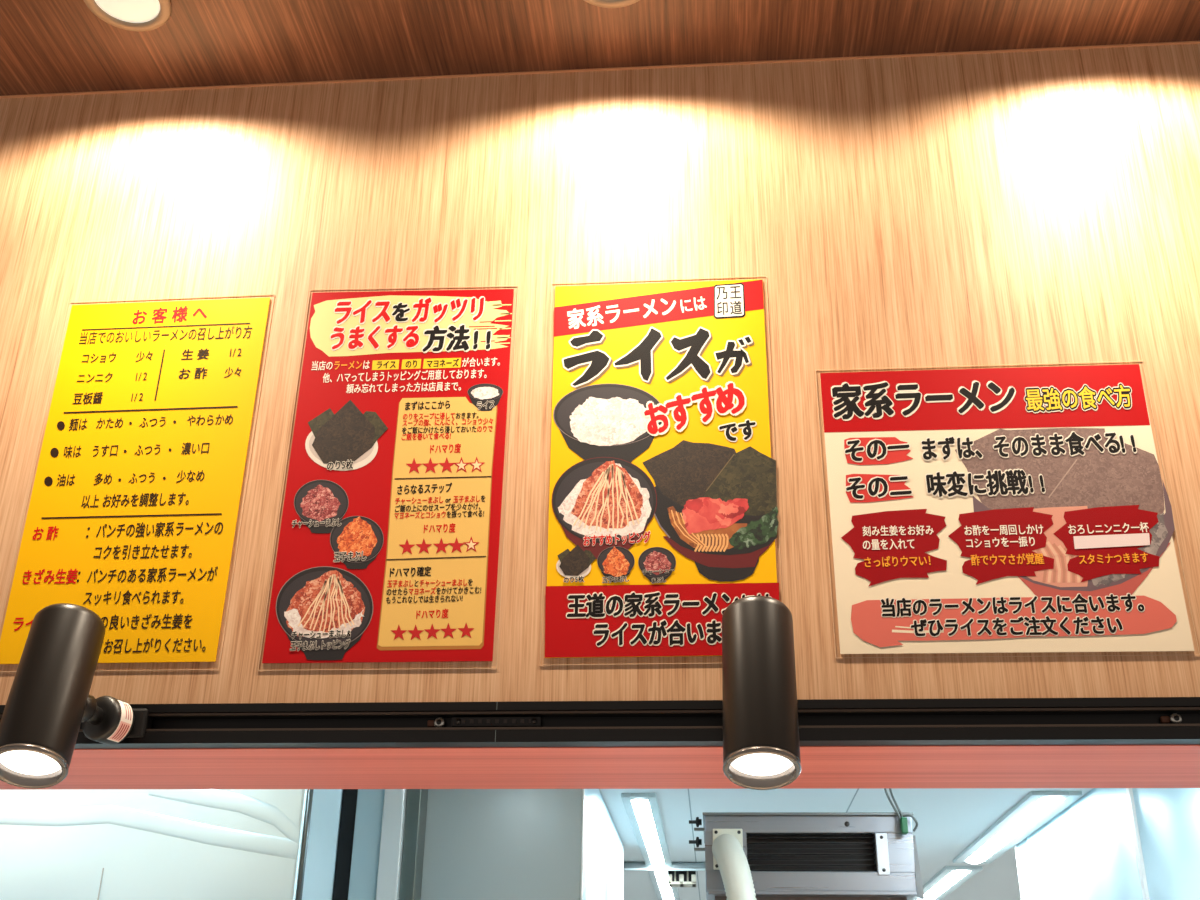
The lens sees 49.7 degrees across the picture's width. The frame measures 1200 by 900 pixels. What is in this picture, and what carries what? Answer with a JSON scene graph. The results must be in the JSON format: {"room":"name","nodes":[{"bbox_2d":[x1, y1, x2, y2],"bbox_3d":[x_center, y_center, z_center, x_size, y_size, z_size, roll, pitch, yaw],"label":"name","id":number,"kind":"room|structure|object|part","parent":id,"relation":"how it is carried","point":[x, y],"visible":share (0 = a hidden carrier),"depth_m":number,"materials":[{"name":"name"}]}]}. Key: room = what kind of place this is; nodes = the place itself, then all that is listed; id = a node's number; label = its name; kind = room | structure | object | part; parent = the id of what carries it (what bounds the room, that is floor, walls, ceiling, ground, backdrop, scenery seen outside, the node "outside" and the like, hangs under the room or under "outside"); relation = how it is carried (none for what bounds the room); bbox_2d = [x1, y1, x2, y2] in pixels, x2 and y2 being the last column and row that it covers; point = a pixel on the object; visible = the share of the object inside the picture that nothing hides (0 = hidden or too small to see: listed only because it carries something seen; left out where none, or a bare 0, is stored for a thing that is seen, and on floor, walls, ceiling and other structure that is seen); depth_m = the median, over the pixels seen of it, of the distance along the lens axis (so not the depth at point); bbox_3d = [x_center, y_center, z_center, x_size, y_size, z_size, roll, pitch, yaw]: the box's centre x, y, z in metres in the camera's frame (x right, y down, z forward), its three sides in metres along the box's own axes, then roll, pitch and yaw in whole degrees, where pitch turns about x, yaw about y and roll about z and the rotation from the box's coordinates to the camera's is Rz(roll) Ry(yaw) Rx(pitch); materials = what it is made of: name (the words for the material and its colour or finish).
{"room":"shop","nodes":[
{"label":"shop","id":0,"kind":"room"},
{"bbox_2d":[421,789,622,899],"bbox_3d":[-0.188,1.671,3.651,0.406,1.299,1.486,-1,-25,5],"label":"wall","id":1,"kind":"structure","parent":0,"point":[481,844],"depth_m":3.18,"materials":[{"name":"grey paint"}]},
{"bbox_2d":[331,789,427,899],"bbox_3d":[-0.618,1.339,2.963,0.358,1.298,0.102,-1,-25,5],"label":"door frame","id":2,"kind":"structure","parent":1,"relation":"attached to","point":[380,844],"depth_m":3.10,"materials":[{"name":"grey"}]},
{"bbox_3d":[-0.716,1.343,2.976,0.161,1.298,0.090,-1,-25,5],"label":"panel","id":3,"kind":"part","parent":2,"relation":"part of","materials":[{"name":"blue"}]},
{"bbox_3d":[-0.561,1.341,2.965,0.070,1.298,0.086,-1,-25,5],"label":"door panel","id":4,"kind":"part","parent":2,"relation":"part of","materials":[{"name":"blue"}]},
{"bbox_3d":[-0.501,1.336,2.953,0.050,1.298,0.102,-1,-25,5],"label":"door frame","id":5,"kind":"part","parent":2,"relation":"part of","materials":[{"name":"white metal"}]},
{"bbox_3d":[-0.001,1.674,3.652,0.030,1.299,1.452,-1,-25,5],"label":"panel","id":6,"kind":"part","parent":1,"relation":"part of","materials":[{"name":"white metal"}]},
{"bbox_2d":[0,43,1199,704],"bbox_3d":[0.035,-0.061,1.708,5.000,0.931,0.230,-1,-25,5],"label":"wall","id":7,"kind":"structure","parent":0,"point":[1032,208],"depth_m":1.68,"materials":[{"name":"brown wood"}]},
{"bbox_2d":[0,294,274,671],"bbox_3d":[-0.565,0.026,1.592,0.276,0.501,0.003,-1,-25,5],"label":"poster","id":8,"kind":"object","parent":7,"relation":"attached to","point":[131,519],"visible":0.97,"depth_m":1.59,"materials":[{"name":"yellow paper"}]},
{"bbox_2d":[258,286,517,670],"bbox_3d":[-0.247,0.017,1.567,0.277,0.507,0.003,-1,-25,5],"label":"poster","id":9,"kind":"object","parent":7,"relation":"attached to","point":[388,549],"visible":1,"depth_m":1.56,"materials":[{"name":"red paper"}]},
{"bbox_2d":[292,480,348,532],"bbox_3d":[-0.334,0.067,1.550,0.067,0.070,0.001,-1,-25,5],"label":"picture","id":10,"kind":"object","parent":9,"relation":"attached to","point":[318,506],"depth_m":1.55,"materials":[{"name":"red paper"}]},
{"bbox_2d":[276,566,372,659],"bbox_3d":[-0.318,0.187,1.492,0.116,0.113,0.001,-1,-25,5],"label":"picture","id":11,"kind":"object","parent":9,"relation":"attached to","point":[323,612],"depth_m":1.49,"materials":[{"name":"orange"}]},
{"bbox_2d":[305,400,387,470],"bbox_3d":[-0.310,-0.019,1.589,0.102,0.097,0.001,-1,-25,5],"label":"picture","id":12,"kind":"object","parent":9,"relation":"on","point":[341,435],"depth_m":1.59,"materials":[{"name":"black"}]},
{"bbox_2d":[330,516,383,568],"bbox_3d":[-0.287,0.108,1.526,0.065,0.067,0.001,-1,-25,5],"label":"picture","id":13,"kind":"object","parent":9,"relation":"on","point":[356,542],"depth_m":1.53,"materials":[{"name":"orange paper"}]},
{"bbox_3d":[-0.190,0.080,1.532,0.124,0.322,0.001,-1,-25,5],"label":"rating panel","id":14,"kind":"part","parent":9,"relation":"part of","materials":[{"name":"orange"}]},
{"bbox_2d":[468,384,502,410],"bbox_3d":[-0.141,-0.065,1.596,0.044,0.038,0.001,-1,-25,5],"label":"picture","id":15,"kind":"object","parent":9,"relation":"attached to","point":[481,397],"depth_m":1.60,"materials":[{"name":"black"}]},
{"bbox_2d":[0,745,1199,789],"bbox_3d":[0.029,0.365,1.507,5.000,0.012,0.230,-1,-25,5],"label":"trim","id":16,"kind":"structure","parent":7,"relation":"attached to","point":[989,766],"depth_m":1.49,"materials":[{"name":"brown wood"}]},
{"bbox_2d":[0,41,1199,97],"bbox_3d":[0.033,-0.530,1.802,5.000,0.002,0.003,-1,-25,5],"label":"trim","id":17,"kind":"structure","parent":7,"relation":"attached to","point":[1183,42],"depth_m":1.80,"materials":[{"name":"brown wood"}]},
{"bbox_2d":[0,697,1199,748],"bbox_3d":[0.018,0.295,1.399,5.000,0.044,0.026,-1,-25,5],"label":"track","id":18,"kind":"object","parent":7,"relation":"attached to","point":[1116,720],"visible":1,"depth_m":1.39,"materials":[{"name":"black metal"}]},
{"bbox_2d":[0,603,152,788],"bbox_3d":[-0.560,0.264,1.370,0.109,0.195,0.182,-1,-25,5],"label":"spot lamp","id":19,"kind":"object","parent":18,"relation":"attached to","point":[48,702],"visible":1,"depth_m":1.33,"materials":[{"name":"black metal"}]},
{"bbox_3d":[-0.552,0.277,1.388,0.019,0.026,0.045,-9,-27,20],"label":"arm","id":20,"kind":"part","parent":19,"relation":"part of","materials":[{"name":"black plastic"}]},
{"bbox_2d":[722,596,800,789],"bbox_3d":[0.160,0.250,1.311,0.076,0.193,0.181,-1,-25,5],"label":"spot lamp","id":21,"kind":"object","parent":18,"relation":"attached to","point":[761,743],"visible":1,"depth_m":1.25,"materials":[{"name":"black metal"}]},
{"bbox_2d":[540,276,782,664],"bbox_3d":[0.071,0.010,1.542,0.274,0.502,0.003,-1,-25,5],"label":"poster","id":22,"kind":"object","parent":7,"relation":"attached to","point":[663,499],"visible":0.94,"depth_m":1.53,"materials":[{"name":"yellow paper"}]},
{"bbox_2d":[556,545,595,582],"bbox_3d":[-0.028,0.131,1.492,0.046,0.047,0.001,-1,-25,5],"label":"picture","id":23,"kind":"object","parent":22,"relation":"attached to","point":[574,563],"depth_m":1.49,"materials":[{"name":"black paper"}]},
{"bbox_2d":[552,457,656,558],"bbox_3d":[0.005,0.067,1.519,0.124,0.130,0.001,-1,-25,5],"label":"picture","id":24,"kind":"object","parent":22,"relation":"attached to","point":[603,507],"depth_m":1.52,"materials":[{"name":"red"}]},
{"bbox_2d":[553,384,661,462],"bbox_3d":[0.010,-0.030,1.565,0.135,0.114,0.001,-1,-25,5],"label":"picture","id":25,"kind":"object","parent":22,"relation":"attached to","point":[593,423],"depth_m":1.57,"materials":[{"name":"white paper"}]},
{"bbox_2d":[597,546,634,582],"bbox_3d":[0.018,0.131,1.488,0.043,0.045,0.001,-1,-25,5],"label":"picture","id":26,"kind":"object","parent":22,"relation":"attached to","point":[615,564],"depth_m":1.49,"materials":[{"name":"orange paper"}]},
{"bbox_2d":[638,547,675,583],"bbox_3d":[0.065,0.132,1.483,0.043,0.045,0.001,-1,-25,5],"label":"picture","id":27,"kind":"object","parent":22,"relation":"attached to","point":[656,565],"depth_m":1.48,"materials":[{"name":"red"}]},
{"bbox_2d":[643,440,777,580],"bbox_3d":[0.128,0.068,1.508,0.158,0.179,0.001,-1,-25,5],"label":"picture","id":28,"kind":"object","parent":22,"relation":"attached to","point":[710,510],"depth_m":1.51,"materials":[{"name":"brown"}]},
{"bbox_2d":[815,361,1199,657],"bbox_3d":[0.453,0.061,1.483,0.388,0.361,0.003,-1,-25,5],"label":"poster","id":29,"kind":"object","parent":7,"relation":"attached to","point":[1019,509],"visible":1,"depth_m":1.48,"materials":[{"name":"beige paper"}]},
{"bbox_2d":[955,428,1174,596],"bbox_3d":[0.529,0.082,1.466,0.232,0.239,0.001,-1,-25,5],"label":"picture","id":30,"kind":"object","parent":29,"relation":"attached to","point":[1040,512],"depth_m":1.47,"materials":[{"name":"beige"}]},
{"bbox_2d":[0,0,1199,95],"bbox_3d":[-0.105,-1.273,0.297,5.000,0.050,3.830,-1,-25,5],"label":"ceiling","id":31,"kind":"structure","parent":0,"point":[47,46],"depth_m":1.74,"materials":[{"name":"brown wood"}]},
{"bbox_2d":[84,0,171,31],"bbox_3d":[-0.620,-0.588,1.696,0.114,0.006,0.114,-1,-25,5],"label":"recessed light","id":32,"kind":"object","parent":31,"relation":"in","point":[131,15],"visible":1,"depth_m":1.72,"materials":[{"name":"beige glass"}]},
{"bbox_2d":[584,0,639,7],"bbox_3d":[0.015,-0.603,1.645,0.114,0.006,0.114,-1,-25,5],"label":"recessed light","id":33,"kind":"object","parent":31,"relation":"in","point":[600,3],"visible":1,"depth_m":1.69,"materials":[{"name":"beige"}]},
{"bbox_2d":[599,788,1093,899],"bbox_3d":[0.225,1.407,4.659,4.840,0.051,6.370,-1,-25,5],"label":"ceiling","id":34,"kind":"structure","parent":0,"point":[949,820],"depth_m":3.99,"materials":[{"name":"white paint"}]},
{"bbox_2d":[0,789,341,899],"bbox_3d":[-1.345,0.751,2.389,1.704,0.748,0.227,-1,-25,5],"label":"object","id":35,"kind":"object","parent":34,"relation":"hanging from","point":[72,844],"visible":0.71,"depth_m":2.25,"materials":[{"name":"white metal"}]},
{"bbox_2d":[621,793,671,865],"bbox_3d":[0.168,1.290,4.336,0.100,0.016,1.420,-1,-25,5],"label":"recessed light","id":36,"kind":"object","parent":34,"relation":"in","point":[642,809],"visible":1,"depth_m":4.14,"materials":[{"name":"grey plastic"}]},
{"bbox_2d":[632,800,663,865],"bbox_3d":[0.168,1.291,4.335,0.048,0.012,1.320,-1,-25,5],"label":"diffuser","id":37,"kind":"object","parent":36,"relation":"attached to","point":[646,823],"depth_m":4.22,"materials":[{"name":"white plastic"}]},
{"bbox_2d":[623,862,704,870],"bbox_3d":[0.257,1.589,4.944,0.513,0.034,0.046,-1,-25,5],"label":"rail","id":38,"kind":"object","parent":34,"relation":"attached to","point":[627,866],"visible":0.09,"depth_m":4.93,"materials":[{"name":"grey metal"}]},
{"bbox_2d":[648,871,679,899],"bbox_3d":[0.294,1.948,5.723,0.100,0.016,1.420,-1,-25,5],"label":"recessed light","id":39,"kind":"object","parent":34,"relation":"in","point":[659,879],"visible":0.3,"depth_m":5.56,"materials":[{"name":"grey plastic"}]},
{"bbox_2d":[655,872,673,899],"bbox_3d":[0.294,1.950,5.722,0.048,0.012,1.320,-1,-25,5],"label":"diffuser","id":40,"kind":"object","parent":39,"relation":"attached to","point":[663,891],"depth_m":5.57,"materials":[{"name":"white plastic"}]},
{"bbox_2d":[668,871,695,886],"bbox_3d":[0.318,1.643,5.005,0.106,0.073,0.100,-1,-25,5],"label":"ceiling vent","id":41,"kind":"object","parent":34,"relation":"in","point":[675,878],"visible":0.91,"depth_m":4.97,"materials":[{"name":"beige"}]},
{"bbox_2d":[689,812,924,899],"bbox_3d":[0.462,1.817,2.692,0.521,2.031,0.564,-1,-25,5],"label":"air conditioner","id":42,"kind":"object","parent":34,"relation":"hanging from","point":[749,855],"visible":1,"depth_m":2.97,"materials":[{"name":"silver metal"}]},
{"bbox_3d":[0.294,0.917,2.978,0.069,0.091,0.006,-1,-25,5],"label":"hose plate","id":43,"kind":"part","parent":42,"relation":"part of","materials":[{"name":"beige"}]},
{"bbox_3d":[0.495,0.930,3.183,0.482,0.006,0.432,-1,-25,5],"label":"lid","id":44,"kind":"part","parent":42,"relation":"part of","materials":[{"name":"grey metal"}]},
{"bbox_2d":[747,836,875,870],"bbox_3d":[0.486,0.936,3.001,0.292,0.084,0.036,-1,-25,5],"label":"grille","id":45,"kind":"object","parent":42,"relation":"attached to","point":[764,853],"depth_m":3.00,"materials":[{"name":"black metal"}]},
{"bbox_2d":[884,788,917,834],"bbox_3d":[0.690,0.794,2.977,0.071,0.171,0.033,-1,-25,5],"label":"power cable","id":46,"kind":"object","parent":42,"relation":"attached to","point":[903,823],"visible":0.82,"depth_m":2.95,"materials":[{"name":"grey plastic"}]},
{"bbox_2d":[910,866,982,899],"bbox_3d":[1.443,1.895,5.568,0.138,0.020,1.420,-1,-25,5],"label":"recessed light","id":47,"kind":"object","parent":34,"relation":"in","point":[949,878],"visible":0.98,"depth_m":5.23,"materials":[{"name":"grey plastic"}]},
{"bbox_2d":[919,871,968,899],"bbox_3d":[1.443,1.897,5.567,0.066,0.016,1.320,-1,-25,5],"label":"diffuser","id":48,"kind":"object","parent":47,"relation":"attached to","point":[949,880],"depth_m":5.32,"materials":[{"name":"white plastic"}]},
{"bbox_2d":[953,791,1081,863],"bbox_3d":[1.317,1.238,4.183,0.138,0.020,1.335,-1,-25,5],"label":"recessed light","id":49,"kind":"object","parent":34,"relation":"in","point":[1036,808],"visible":1,"depth_m":4.00,"materials":[{"name":"grey plastic"}]},
{"bbox_2d":[966,799,1062,863],"bbox_3d":[1.317,1.240,4.183,0.066,0.016,1.235,-1,-25,5],"label":"diffuser","id":50,"kind":"object","parent":49,"relation":"attached to","point":[1036,811],"depth_m":4.07,"materials":[{"name":"white plastic"}]},
{"bbox_2d":[1019,788,1199,899],"bbox_3d":[1.321,1.287,2.790,0.050,1.299,3.078,-1,-25,5],"label":"wall","id":51,"kind":"structure","parent":0,"point":[1087,851],"depth_m":3.35,"materials":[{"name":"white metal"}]},
{"bbox_2d":[1015,844,1024,899],"bbox_3d":[1.416,1.937,4.160,0.008,1.299,0.024,-1,-25,5],"label":"trim","id":52,"kind":"structure","parent":51,"relation":"attached to","point":[1020,877],"depth_m":4.39,"materials":[{"name":"white metal"}]},
{"bbox_2d":[1126,788,1149,899],"bbox_3d":[1.309,1.375,2.978,0.008,1.299,0.024,-1,-25,5],"label":"trim","id":53,"kind":"structure","parent":51,"relation":"attached to","point":[1131,804],"depth_m":3.17,"materials":[{"name":"white"}]}
]}

